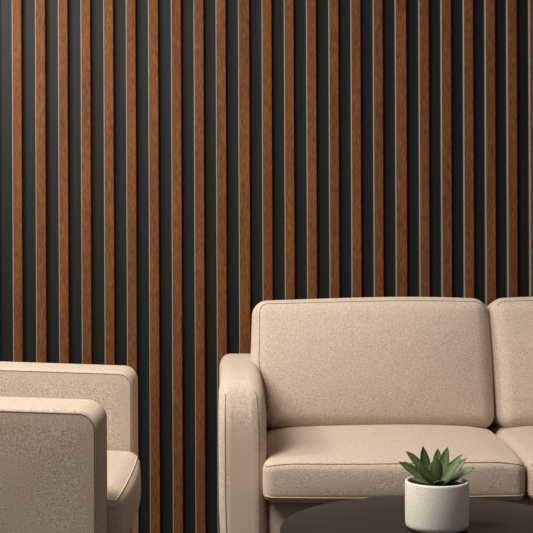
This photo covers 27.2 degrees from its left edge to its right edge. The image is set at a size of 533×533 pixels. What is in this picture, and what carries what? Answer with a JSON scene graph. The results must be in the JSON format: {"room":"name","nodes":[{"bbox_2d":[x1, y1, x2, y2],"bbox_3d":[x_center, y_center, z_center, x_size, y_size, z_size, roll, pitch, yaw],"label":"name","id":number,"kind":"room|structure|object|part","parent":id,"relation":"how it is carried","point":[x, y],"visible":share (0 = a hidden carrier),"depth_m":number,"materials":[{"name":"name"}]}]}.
{"room":"lobby","nodes":[
{"label":"lobby","id":0,"kind":"room"},
{"bbox_2d":[0,0,528,532],"bbox_3d":[0.098,-0.500,3.760,6.600,2.900,0.120,0,0,0],"label":"wall","id":1,"kind":"structure","parent":0,"point":[28,6],"depth_m":3.70,"materials":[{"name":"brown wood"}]},
{"bbox_2d":[12,0,23,361],"bbox_3d":[-0.836,-0.495,3.692,0.032,2.890,0.016,0,0,0],"label":"wooden slat","id":2,"kind":"object","parent":1,"relation":"attached to","point":[17,81],"visible":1,"depth_m":3.68,"materials":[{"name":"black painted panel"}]},
{"bbox_2d":[35,0,46,362],"bbox_3d":[-0.757,-0.495,3.692,0.034,2.890,0.016,0,0,0],"label":"wooden slat","id":3,"kind":"object","parent":1,"relation":"attached to","point":[40,5],"visible":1,"depth_m":3.68,"materials":[{"name":"brown wood"}]},
{"bbox_2d":[58,0,69,363],"bbox_3d":[-0.681,-0.495,3.692,0.032,2.890,0.016,0,0,0],"label":"wooden slat","id":4,"kind":"object","parent":1,"relation":"attached to","point":[63,81],"visible":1,"depth_m":3.68,"materials":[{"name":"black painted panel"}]},
{"bbox_2d":[80,0,91,363],"bbox_3d":[-0.606,-0.496,3.692,0.032,2.890,0.016,0,0,0],"label":"wooden slat","id":5,"kind":"object","parent":1,"relation":"attached to","point":[86,180],"visible":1,"depth_m":3.68,"materials":[{"name":"brown wood"}]},
{"bbox_2d":[103,0,114,364],"bbox_3d":[-0.529,-0.496,3.692,0.033,2.890,0.016,0,0,0],"label":"wooden slat","id":6,"kind":"object","parent":1,"relation":"attached to","point":[108,5],"visible":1,"depth_m":3.68,"materials":[{"name":"brown wood"}]},
{"bbox_2d":[126,0,136,372],"bbox_3d":[-0.454,-0.496,3.692,0.033,2.890,0.016,0,0,0],"label":"wooden slat","id":7,"kind":"object","parent":1,"relation":"attached to","point":[131,129],"visible":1,"depth_m":3.68,"materials":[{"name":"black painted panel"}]},
{"bbox_2d":[148,0,160,532],"bbox_3d":[-0.379,-0.496,3.692,0.034,2.890,0.016,0,0,0],"label":"wooden slat","id":8,"kind":"object","parent":1,"relation":"attached to","point":[153,28],"visible":1,"depth_m":3.68,"materials":[{"name":"brown wood"}]},
{"bbox_2d":[171,0,182,532],"bbox_3d":[-0.302,-0.497,3.692,0.034,2.890,0.016,0,0,0],"label":"wooden slat","id":9,"kind":"object","parent":1,"relation":"attached to","point":[176,78],"visible":1,"depth_m":3.68,"materials":[{"name":"brown wood"}]},
{"bbox_2d":[193,0,205,532],"bbox_3d":[-0.227,-0.497,3.692,0.033,2.890,0.016,0,0,0],"label":"wooden slat","id":10,"kind":"object","parent":1,"relation":"attached to","point":[198,5],"visible":1,"depth_m":3.68,"materials":[{"name":"brown wood"}]},
{"bbox_2d":[216,0,226,532],"bbox_3d":[-0.152,-0.497,3.692,0.034,2.890,0.016,0,0,0],"label":"wooden slat","id":11,"kind":"object","parent":1,"relation":"attached to","point":[221,201],"visible":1,"depth_m":3.68,"materials":[{"name":"brown wood"}]},
{"bbox_2d":[238,0,250,353],"bbox_3d":[-0.075,-0.498,3.692,0.038,2.890,0.016,0,0,0],"label":"wooden slat","id":12,"kind":"object","parent":1,"relation":"attached to","point":[243,5],"visible":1,"depth_m":3.68,"materials":[{"name":"brown wood"}]},
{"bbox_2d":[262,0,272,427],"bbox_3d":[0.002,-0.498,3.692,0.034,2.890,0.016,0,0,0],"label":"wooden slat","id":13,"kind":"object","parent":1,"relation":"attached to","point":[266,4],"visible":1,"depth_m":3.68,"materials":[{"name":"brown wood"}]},
{"bbox_2d":[284,0,294,299],"bbox_3d":[0.076,-0.498,3.692,0.032,2.890,0.016,0,0,0],"label":"wooden slat","id":14,"kind":"object","parent":1,"relation":"attached to","point":[288,4],"visible":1,"depth_m":3.68,"materials":[{"name":"brown wood"}]},
{"bbox_2d":[306,0,316,298],"bbox_3d":[0.151,-0.499,3.692,0.033,2.890,0.016,0,0,0],"label":"wooden slat","id":15,"kind":"object","parent":1,"relation":"attached to","point":[310,4],"visible":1,"depth_m":3.68,"materials":[{"name":"brown wood"}]},
{"bbox_2d":[328,0,339,297],"bbox_3d":[0.226,-0.499,3.692,0.033,2.890,0.016,0,0,0],"label":"wooden slat","id":16,"kind":"object","parent":1,"relation":"attached to","point":[333,50],"visible":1,"depth_m":3.68,"materials":[{"name":"brown wood"}]},
{"bbox_2d":[350,0,361,297],"bbox_3d":[0.300,-0.499,3.692,0.033,2.890,0.016,0,0,0],"label":"wooden slat","id":17,"kind":"object","parent":1,"relation":"attached to","point":[355,27],"visible":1,"depth_m":3.68,"materials":[{"name":"brown wood"}]},
{"bbox_2d":[372,0,383,296],"bbox_3d":[0.374,-0.499,3.692,0.032,2.890,0.016,0,0,0],"label":"wooden slat","id":18,"kind":"object","parent":1,"relation":"attached to","point":[377,5],"visible":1,"depth_m":3.68,"materials":[{"name":"brown wood"}]},
{"bbox_2d":[394,0,406,296],"bbox_3d":[0.451,-0.500,3.692,0.037,2.890,0.016,0,0,0],"label":"wooden slat","id":19,"kind":"object","parent":1,"relation":"attached to","point":[400,5],"visible":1,"depth_m":3.68,"materials":[{"name":"brown wood"}]},
{"bbox_2d":[418,0,429,296],"bbox_3d":[0.528,-0.500,3.692,0.033,2.890,0.016,0,0,0],"label":"wooden slat","id":20,"kind":"object","parent":1,"relation":"attached to","point":[423,5],"visible":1,"depth_m":3.68,"materials":[{"name":"brown wood"}]},
{"bbox_2d":[440,0,451,296],"bbox_3d":[0.602,-0.500,3.692,0.034,2.890,0.016,0,0,0],"label":"wooden slat","id":21,"kind":"object","parent":1,"relation":"attached to","point":[445,5],"visible":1,"depth_m":3.68,"materials":[{"name":"brown wood"}]},
{"bbox_2d":[462,0,473,297],"bbox_3d":[0.677,-0.501,3.692,0.033,2.890,0.016,0,0,0],"label":"wooden slat","id":22,"kind":"object","parent":1,"relation":"attached to","point":[467,5],"visible":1,"depth_m":3.68,"materials":[{"name":"brown wood"}]},
{"bbox_2d":[484,0,495,306],"bbox_3d":[0.750,-0.501,3.692,0.034,2.890,0.016,0,0,0],"label":"wooden slat","id":23,"kind":"object","parent":1,"relation":"attached to","point":[489,5],"visible":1,"depth_m":3.68,"materials":[{"name":"brown wood"}]},
{"bbox_2d":[506,0,517,297],"bbox_3d":[0.823,-0.501,3.692,0.033,2.890,0.016,0,0,0],"label":"wooden slat","id":24,"kind":"object","parent":1,"relation":"attached to","point":[511,5],"visible":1,"depth_m":3.68,"materials":[{"name":"brown wood"}]},
{"bbox_2d":[528,0,532,296],"bbox_3d":[0.898,-0.502,3.692,0.034,2.890,0.016,0,0,0],"label":"wooden slat","id":25,"kind":"object","parent":1,"relation":"attached to","point":[530,2],"visible":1,"depth_m":3.68,"materials":[{"name":"brown wood"}]},
{"bbox_3d":[0.104,1.000,1.310,6.600,0.100,5.020,0,0,0],"label":"floor","id":26,"kind":"structure","parent":0,"visible":0},
{"bbox_2d":[0,361,140,532],"bbox_3d":[-0.723,0.521,2.482,0.883,0.864,1.006,0,0,0],"label":"armchair","id":27,"kind":"object","parent":26,"relation":"on","point":[70,463],"visible":1,"depth_m":1.99,"materials":[{"name":"beige fabric"}]},
{"bbox_3d":[-0.715,0.548,2.078,0.820,0.629,0.181,0,0,0],"label":"arm","id":28,"kind":"part","parent":27,"relation":"part of","materials":[{"name":"beige fabric"}]},
{"bbox_2d":[107,450,140,532],"bbox_3d":[-0.611,0.518,2.476,0.650,0.175,0.604,0,0,0],"label":"seat cushion","id":29,"kind":"object","parent":27,"relation":"on","point":[123,466],"depth_m":2.35,"materials":[{"name":"beige fabric"}]},
{"bbox_2d":[218,297,532,532],"bbox_3d":[0.634,0.517,3.020,1.550,0.860,0.833,0,0,0],"label":"sofa","id":30,"kind":"object","parent":26,"relation":"on","point":[341,389],"visible":0.98,"depth_m":3.09,"materials":[{"name":"beige fabric"}]},
{"bbox_3d":[-0.070,0.564,3.040,0.141,0.592,0.760,0,0,0],"label":"arm","id":31,"kind":"part","parent":30,"relation":"part of","materials":[{"name":"beige fabric"}]},
{"bbox_2d":[251,297,493,428],"bbox_3d":[0.302,0.285,3.195,0.698,0.393,0.215,0,0,0],"label":"cushion","id":32,"kind":"object","parent":30,"relation":"on","point":[360,361],"depth_m":3.11,"materials":[{"name":"beige fabric"}]},
{"bbox_2d":[263,424,524,502],"bbox_3d":[0.319,0.507,2.926,0.662,0.124,0.645,0,0,0],"label":"seat cushion","id":33,"kind":"object","parent":30,"relation":"on","point":[303,463],"depth_m":2.64,"materials":[{"name":"beige fabric"}]},
{"bbox_3d":[0.634,0.497,3.365,1.266,0.680,0.142,0,0,0],"label":"backrest","id":34,"kind":"part","parent":30,"relation":"part of","materials":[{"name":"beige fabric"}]},
{"bbox_2d":[487,297,532,427],"bbox_3d":[0.977,0.282,3.195,0.665,0.392,0.215,0,0,0],"label":"cushion","id":35,"kind":"object","parent":30,"relation":"on","point":[509,320],"depth_m":3.13,"materials":[{"name":"beige fabric"}]},
{"bbox_2d":[490,425,532,499],"bbox_3d":[0.938,0.504,2.926,0.628,0.124,0.645,0,0,0],"label":"seat cushion","id":36,"kind":"object","parent":30,"relation":"on","point":[518,439],"depth_m":2.86,"materials":[{"name":"beige fabric"}]},
{"bbox_2d":[280,496,532,532],"bbox_3d":[0.326,0.724,2.100,0.600,0.450,0.600,0,0,0],"label":"coffee table","id":37,"kind":"object","parent":26,"relation":"on","point":[386,514],"visible":0.6,"depth_m":2.18,"materials":[{"name":"black"}]},
{"bbox_2d":[398,446,474,532],"bbox_3d":[0.325,0.422,2.100,0.121,0.153,0.121,0,0,-44],"label":"potted succulent","id":38,"kind":"object","parent":37,"relation":"on","point":[436,494],"visible":1,"depth_m":2.06,"materials":[{"name":"white ceramic"}]},
{"bbox_2d":[405,476,468,532],"bbox_3d":[0.325,0.453,2.100,0.121,0.090,0.121,0,0,0],"label":"pot","id":39,"kind":"object","parent":38,"relation":"attached to","point":[433,504],"depth_m":2.05,"materials":[{"name":"white ceramic"}]}
]}

